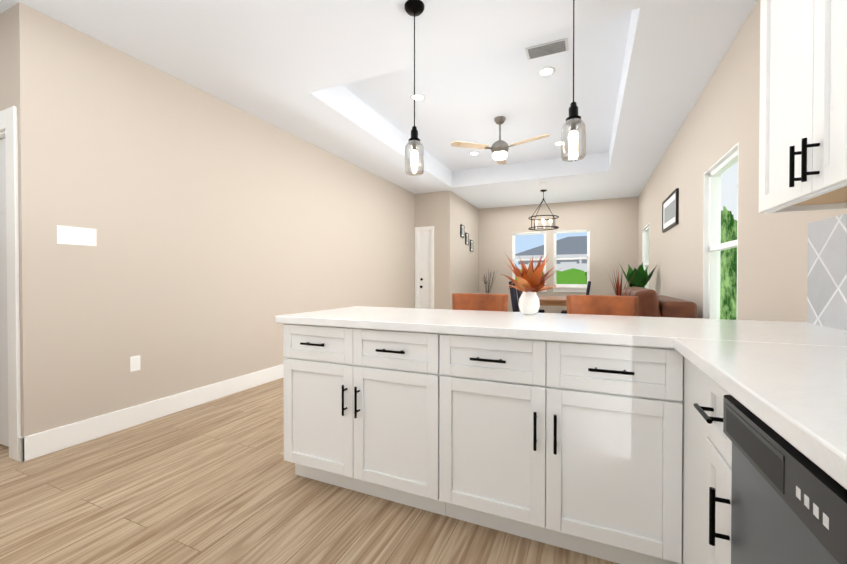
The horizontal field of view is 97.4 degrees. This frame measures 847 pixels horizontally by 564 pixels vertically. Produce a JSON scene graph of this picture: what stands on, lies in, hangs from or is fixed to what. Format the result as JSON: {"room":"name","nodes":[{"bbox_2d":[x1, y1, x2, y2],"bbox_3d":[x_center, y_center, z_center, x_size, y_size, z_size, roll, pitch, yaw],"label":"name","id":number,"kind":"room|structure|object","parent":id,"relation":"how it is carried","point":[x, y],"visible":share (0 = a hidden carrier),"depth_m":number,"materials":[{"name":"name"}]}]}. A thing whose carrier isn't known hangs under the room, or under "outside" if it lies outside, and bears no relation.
{"room":"kitchen","nodes":[
{"label":"kitchen","id":0,"kind":"room"},
{"bbox_2d":[0,8,10,131],"bbox_3d":[-3.550,-0.304,2.818,2.230,2.790,0.120,0,1,24],"label":"wall","id":1,"kind":"structure","parent":0,"point":[5,74],"depth_m":2.33,"materials":[{"name":"beige paint"}]},
{"bbox_2d":[0,138,8,446],"bbox_3d":[-2.719,0.072,2.446,0.314,2.020,0.052,0,1,24],"label":"door leaf","id":2,"kind":"structure","parent":1,"relation":"in","point":[4,432],"depth_m":2.43,"materials":[{"name":"white paint"}]},
{"bbox_2d":[0,106,20,460],"bbox_3d":[-3.019,0.011,2.576,1.230,2.165,0.138,0,1,24],"label":"door frame","id":3,"kind":"structure","parent":1,"relation":"attached to","point":[9,121],"depth_m":2.28,"materials":[{"name":"white wood"}]},
{"bbox_2d":[10,2,414,436],"bbox_3d":[-1.339,-0.325,4.907,0.120,2.790,5.730,0,1,24],"label":"wall","id":4,"kind":"structure","parent":0,"point":[226,233],"depth_m":2.99,"materials":[{"name":"beige paint"}]},
{"bbox_2d":[57,225,96,245],"bbox_3d":[-2.333,-0.308,2.506,0.009,0.119,0.209,0,1,24],"label":"switch plate","id":5,"kind":"object","parent":4,"relation":"attached to","point":[69,235],"visible":1,"depth_m":2.50,"materials":[{"name":"white plastic"}]},
{"bbox_2d":[130,355,139,371],"bbox_3d":[-2.193,0.620,2.830,0.008,0.114,0.070,0,1,24],"label":"electrical outlet plate","id":6,"kind":"object","parent":4,"relation":"attached to","point":[134,363],"visible":1,"depth_m":2.83,"materials":[{"name":"white plastic"}]},
{"bbox_2d":[18,364,282,461],"bbox_3d":[-1.321,0.996,4.837,0.051,0.150,5.626,0,1,24],"label":"baseboard","id":7,"kind":"structure","parent":4,"relation":"attached to","point":[33,446],"depth_m":2.79,"materials":[{"name":"white wood"}]},
{"bbox_2d":[0,378,618,563],"bbox_3d":[-0.690,1.128,4.103,6.670,0.100,10.780,0,1,24],"label":"floor","id":8,"kind":"structure","parent":0,"point":[218,481],"depth_m":1.79,"materials":[{"name":"brown wood"}]},
{"bbox_2d":[283,324,445,515],"bbox_3d":[-0.235,0.660,2.109,0.914,0.876,0.648,0,1,24],"label":"base cabinet","id":9,"kind":"object","parent":8,"relation":"on","point":[361,410],"visible":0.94,"depth_m":1.83,"materials":[{"name":"white paint"}]},
{"bbox_2d":[452,293,507,311],"bbox_3d":[0.371,0.592,2.740,0.458,1.002,0.476,0,1,24],"label":"bar stool","id":10,"kind":"object","parent":8,"relation":"on","point":[481,301],"visible":0.29,"depth_m":2.91,"materials":[{"name":"leather"}]},
{"bbox_2d":[481,270,497,292],"bbox_3d":[1.519,0.357,8.553,0.380,1.352,0.365,0,1,24],"label":"potted plant","id":11,"kind":"object","parent":8,"relation":"on","point":[485,282],"visible":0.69,"depth_m":8.52,"materials":[{"name":"brown plant"}]},
{"bbox_2d":[509,281,539,312],"bbox_3d":[1.871,0.518,6.878,0.518,1.066,0.420,0,1,24],"label":"dining chair","id":12,"kind":"object","parent":8,"relation":"on","point":[514,300],"visible":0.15,"depth_m":6.81,"materials":[{"name":"grey fabric"}]},
{"bbox_2d":[517,290,544,312],"bbox_3d":[2.155,0.512,7.518,0.518,1.066,0.420,0,1,24],"label":"dining chair","id":13,"kind":"object","parent":8,"relation":"on","point":[519,293],"visible":0.06,"depth_m":7.41,"materials":[{"name":"grey fabric"}]},
{"bbox_2d":[537,295,566,305],"bbox_3d":[2.405,0.669,7.026,0.900,0.760,1.500,0,1,24],"label":"dining table","id":14,"kind":"object","parent":8,"relation":"on","point":[545,300],"visible":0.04,"depth_m":6.38,"materials":[{"name":"brown wood"}]},
{"bbox_2d":[439,334,682,563],"bbox_3d":[0.602,0.663,1.739,0.914,0.876,0.648,0,1,24],"label":"base cabinet","id":15,"kind":"object","parent":8,"relation":"on","point":[575,446],"visible":0.94,"depth_m":1.46,"materials":[{"name":"white paint"}]},
{"bbox_2d":[561,281,590,313],"bbox_3d":[2.656,0.521,6.530,0.518,1.066,0.420,0,1,24],"label":"dining chair","id":16,"kind":"object","parent":8,"relation":"on","point":[588,288],"visible":0.1,"depth_m":6.26,"materials":[{"name":"grey fabric"}]},
{"bbox_2d":[566,295,638,315],"bbox_3d":[1.156,0.595,2.414,0.458,1.002,0.476,0,1,24],"label":"bar stool","id":17,"kind":"object","parent":8,"relation":"on","point":[605,305],"visible":0.29,"depth_m":2.58,"materials":[{"name":"leather"}]},
{"bbox_2d":[622,287,696,317],"bbox_3d":[2.172,0.570,3.929,0.900,1.020,1.850,0,1,24],"label":"leather sofa","id":18,"kind":"object","parent":8,"relation":"on","point":[651,303],"visible":0.21,"depth_m":3.26,"materials":[{"name":"brown leather"}]},
{"bbox_2d":[677,356,707,563],"bbox_3d":[1.252,0.667,1.315,0.616,0.876,0.898,0,1,24],"label":"base cabinet","id":19,"kind":"object","parent":8,"relation":"on","point":[693,479],"visible":0.06,"depth_m":1.18,"materials":[{"name":"white paint"}]},
{"bbox_2d":[693,375,731,563],"bbox_3d":[1.002,0.672,0.810,0.664,0.876,0.226,0,1,24],"label":"base cabinet","id":20,"kind":"object","parent":8,"relation":"on","point":[718,465],"visible":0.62,"depth_m":0.94,"materials":[{"name":"white paint"}]},
{"bbox_2d":[723,395,846,563],"bbox_3d":[0.824,0.682,0.437,0.621,0.864,0.598,0,1,24],"label":"dishwasher","id":21,"kind":"object","parent":8,"relation":"on","point":[788,503],"visible":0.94,"depth_m":0.60,"materials":[{"name":"grey metal"}]},
{"bbox_3d":[2.977,0.756,5.330,0.660,0.620,1.000,0,1,24],"label":"console table","id":22,"kind":"object","parent":8,"relation":"on","visible":0},
{"bbox_2d":[608,264,632,295],"bbox_3d":[2.707,0.088,5.046,0.433,0.720,0.385,0,1,24],"label":"potted plant","id":23,"kind":"object","parent":22,"relation":"on","point":[618,289],"visible":0.52,"depth_m":5.06,"materials":[{"name":"red plant"}]},
{"bbox_2d":[621,262,655,287],"bbox_3d":[3.155,0.071,5.467,0.377,0.744,0.386,0,1,-6],"label":"potted plant","id":24,"kind":"object","parent":22,"relation":"on","point":[640,276],"visible":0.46,"depth_m":5.38,"materials":[{"name":"green plant"}]},
{"bbox_2d":[0,0,757,208],"bbox_3d":[-0.690,-1.912,4.073,6.670,0.400,10.780,0,1,24],"label":"ceiling","id":25,"kind":"structure","parent":0,"point":[335,77],"depth_m":3.24,"materials":[{"name":"white paint"}]},
{"bbox_2d":[404,0,423,175],"bbox_3d":[-0.056,-1.181,2.290,0.124,1.027,0.124,0,1,24],"label":"pendant light","id":26,"kind":"object","parent":25,"relation":"hanging from","point":[414,8],"visible":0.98,"depth_m":2.27,"materials":[{"name":"clear glass"}]},
{"bbox_2d":[410,93,425,100],"bbox_3d":[-0.062,-2.009,4.046,0.170,0.006,0.170,0,1,24],"label":"recessed light","id":27,"kind":"object","parent":25,"relation":"in","point":[419,97],"visible":0.94,"depth_m":4.04,"materials":[{"name":"white plastic"}]},
{"bbox_2d":[469,152,479,154],"bbox_3d":[0.802,-2.026,5.872,0.170,0.006,0.170,0,1,24],"label":"recessed light","id":28,"kind":"object","parent":25,"relation":"in","point":[474,153],"visible":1,"depth_m":5.86,"materials":[{"name":"white plastic"}]},
{"bbox_2d":[451,116,549,163],"bbox_3d":[1.028,-1.767,4.658,1.113,0.500,1.067,0,1,24],"label":"ceiling fan","id":29,"kind":"object","parent":25,"relation":"hanging from","point":[499,148],"visible":1,"depth_m":4.51,"materials":[{"name":"silver metal"}]},
{"bbox_2d":[528,190,558,230],"bbox_3d":[2.277,-1.377,7.062,0.560,0.729,0.560,0,1,24],"label":"dining chandelier","id":30,"kind":"object","parent":25,"relation":"hanging from","point":[543,226],"visible":1,"depth_m":7.03,"materials":[{"name":"brown metal"}]},
{"bbox_2d":[537,66,555,76],"bbox_3d":[1.170,-2.003,3.544,0.170,0.006,0.170,0,1,24],"label":"recessed light","id":31,"kind":"object","parent":25,"relation":"in","point":[546,71],"visible":1,"depth_m":3.54,"materials":[{"name":"white plastic"}]},
{"bbox_2d":[525,38,568,59],"bbox_3d":[1.061,-1.997,3.198,0.340,0.012,0.180,0,1,24],"label":"ceiling vent","id":32,"kind":"object","parent":25,"relation":"in","point":[548,48],"visible":1,"depth_m":3.19,"materials":[{"name":"grey metal"}]},
{"bbox_2d":[554,141,565,145],"bbox_3d":[1.995,-2.022,5.431,0.170,0.006,0.170,0,1,24],"label":"recessed light","id":33,"kind":"object","parent":25,"relation":"in","point":[558,143],"visible":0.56,"depth_m":5.43,"materials":[{"name":"white plastic"}]},
{"bbox_2d":[561,0,585,161],"bbox_3d":[0.772,-1.162,1.913,0.124,1.057,0.124,0,1,24],"label":"pendant light","id":34,"kind":"object","parent":25,"relation":"hanging from","point":[573,119],"visible":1,"depth_m":1.90,"materials":[{"name":"clear glass"}]},
{"bbox_2d":[415,191,443,308],"bbox_3d":[0.135,-0.348,7.322,0.620,2.790,0.120,0,1,24],"label":"wall","id":35,"kind":"structure","parent":0,"point":[429,209],"depth_m":7.20,"materials":[{"name":"beige paint"}]},
{"bbox_2d":[415,226,433,308],"bbox_3d":[0.040,-0.019,7.357,0.410,2.130,0.137,0,1,24],"label":"door frame","id":36,"kind":"structure","parent":35,"relation":"attached to","point":[418,229],"depth_m":7.35,"materials":[{"name":"white wood"}]},
{"bbox_2d":[419,230,430,308],"bbox_3d":[0.033,0.011,7.343,0.266,2.046,0.114,0,1,24],"label":"entry door","id":37,"kind":"structure","parent":35,"relation":"in","point":[424,269],"depth_m":7.34,"materials":[{"name":"white wood"}]},
{"bbox_2d":[444,191,478,309],"bbox_3d":[0.886,-0.356,8.104,0.120,2.790,2.160,0,1,24],"label":"wall jog","id":38,"kind":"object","parent":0,"point":[461,267],"visible":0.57,"depth_m":7.61,"materials":[{"name":"beige paint"}]},
{"bbox_2d":[460,224,463,237],"bbox_3d":[0.809,-1.058,7.738,0.026,0.250,0.200,0,1,24],"label":"picture frame","id":39,"kind":"object","parent":38,"relation":"attached to","point":[461,230],"visible":1,"depth_m":7.68,"materials":[{"name":"black"}]},
{"bbox_2d":[465,233,468,244],"bbox_3d":[0.943,-0.931,8.041,0.026,0.250,0.200,0,1,24],"label":"picture frame","id":40,"kind":"object","parent":38,"relation":"attached to","point":[466,238],"visible":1,"depth_m":8.02,"materials":[{"name":"black"}]},
{"bbox_2d":[470,240,472,251],"bbox_3d":[1.076,-0.814,8.344,0.026,0.250,0.200,0,1,24],"label":"picture frame","id":41,"kind":"object","parent":38,"relation":"attached to","point":[471,245],"visible":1,"depth_m":8.33,"materials":[{"name":"black"}]},
{"bbox_2d":[479,197,637,312],"bbox_3d":[2.826,-0.359,8.361,3.460,2.790,0.120,0,1,24],"label":"wall","id":42,"kind":"structure","parent":0,"point":[611,224],"depth_m":8.13,"materials":[{"name":"beige paint"}]},
{"bbox_2d":[512,231,546,291],"bbox_3d":[2.419,-0.458,8.515,0.782,1.355,0.165,0,1,24],"label":"window","id":43,"kind":"structure","parent":42,"relation":"in","point":[513,245],"depth_m":8.52,"materials":[{"name":"white plastic"}]},
{"bbox_2d":[553,229,589,291],"bbox_3d":[3.242,-0.454,8.151,0.762,1.355,0.165,0,1,24],"label":"window","id":44,"kind":"structure","parent":42,"relation":"in","point":[580,287],"depth_m":8.11,"materials":[{"name":"white plastic"}]},
{"bbox_2d":[638,0,846,322],"bbox_3d":[2.304,-0.304,2.763,0.120,2.790,10.780,0,1,24],"label":"wall","id":45,"kind":"structure","parent":0,"point":[721,119],"depth_m":2.54,"materials":[{"name":"beige paint"}]},
{"bbox_2d":[642,224,648,288],"bbox_3d":[3.970,-0.261,6.580,0.165,1.460,0.862,0,1,24],"label":"window","id":46,"kind":"structure","parent":45,"relation":"in","point":[645,251],"depth_m":6.90,"materials":[{"name":"white plastic"}]},
{"bbox_2d":[662,188,678,232],"bbox_3d":[3.025,-0.857,4.571,0.026,0.400,0.860,0,1,24],"label":"picture frame","id":47,"kind":"object","parent":45,"relation":"attached to","point":[670,211],"visible":1,"depth_m":4.47,"materials":[{"name":"black"}]},
{"bbox_2d":[703,142,738,318],"bbox_3d":[2.334,-0.225,2.887,0.165,1.460,0.862,0,1,24],"label":"window","id":48,"kind":"structure","parent":45,"relation":"in","point":[713,247],"depth_m":3.21,"materials":[{"name":"white plastic"}]},
{"bbox_2d":[759,0,846,212],"bbox_3d":[1.280,-0.719,1.040,0.358,0.914,0.762,0,1,24],"label":"upper cabinet","id":49,"kind":"object","parent":45,"relation":"attached to","point":[803,116],"visible":1,"depth_m":1.18,"materials":[{"name":"white paint"}]},
{"bbox_2d":[807,214,846,330],"bbox_3d":[0.943,-0.023,-0.143,0.010,0.454,4.020,0,1,24],"label":"tile backsplash","id":50,"kind":"structure","parent":45,"relation":"attached to","point":[827,278],"depth_m":1.55,"materials":[{"name":"grey tile"}]},
{"label":"outside","id":51,"kind":"structure","parent":0,"visible":0},
{"bbox_2d":[515,268,586,283],"bbox_3d":[-5.030,0.295,22.730,32.400,2.795,49.900,0,1,24],"label":"lawn","id":52,"kind":"structure","parent":51,"point":[573,276],"depth_m":23.45,"materials":[{"name":"green plant"}]},
{"bbox_2d":[515,236,586,272],"bbox_3d":[12.455,-1.386,32.496,8.050,5.130,9.450,0,1,24],"label":"house","id":53,"kind":"structure","parent":52,"relation":"on","point":[572,247],"depth_m":29.28,"materials":[{"name":"grey"}]},
{"bbox_3d":[0.531,0.683,-0.254,0.664,0.876,0.900,0,1,24],"label":"base cabinet","id":54,"kind":"object","parent":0,"visible":0},
{"bbox_2d":[275,306,666,347],"bbox_3d":[0.173,0.203,2.006,1.800,0.039,0.779,0,1,24],"label":"countertop","id":55,"kind":"structure","parent":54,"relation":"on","point":[583,328],"depth_m":1.71,"materials":[{"name":"white stone"}]},
{"bbox_2d":[501,255,574,314],"bbox_3d":[0.615,0.006,2.068,0.444,0.352,0.478,0,1,24],"label":"vase","id":56,"kind":"object","parent":55,"relation":"on","point":[529,283],"visible":1,"depth_m":2.05,"materials":[{"name":"white ceramic"}]},
{"bbox_2d":[643,316,846,489],"bbox_3d":[0.653,0.223,0.004,0.655,0.039,4.050,0,1,24],"label":"countertop","id":57,"kind":"structure","parent":54,"relation":"on","point":[786,381],"depth_m":0.82,"materials":[{"name":"white stone"}]},
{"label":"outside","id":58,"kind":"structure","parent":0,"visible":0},
{"bbox_2d":[515,232,586,268],"bbox_3d":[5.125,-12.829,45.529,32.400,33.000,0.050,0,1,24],"label":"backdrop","id":59,"kind":"structure","parent":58,"point":[524,242],"depth_m":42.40,"materials":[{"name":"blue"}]},
{"bbox_2d":[720,161,737,319],"bbox_3d":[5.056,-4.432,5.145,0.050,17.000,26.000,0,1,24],"label":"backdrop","id":60,"kind":"structure","parent":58,"point":[728,257],"depth_m":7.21,"materials":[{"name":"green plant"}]}
]}

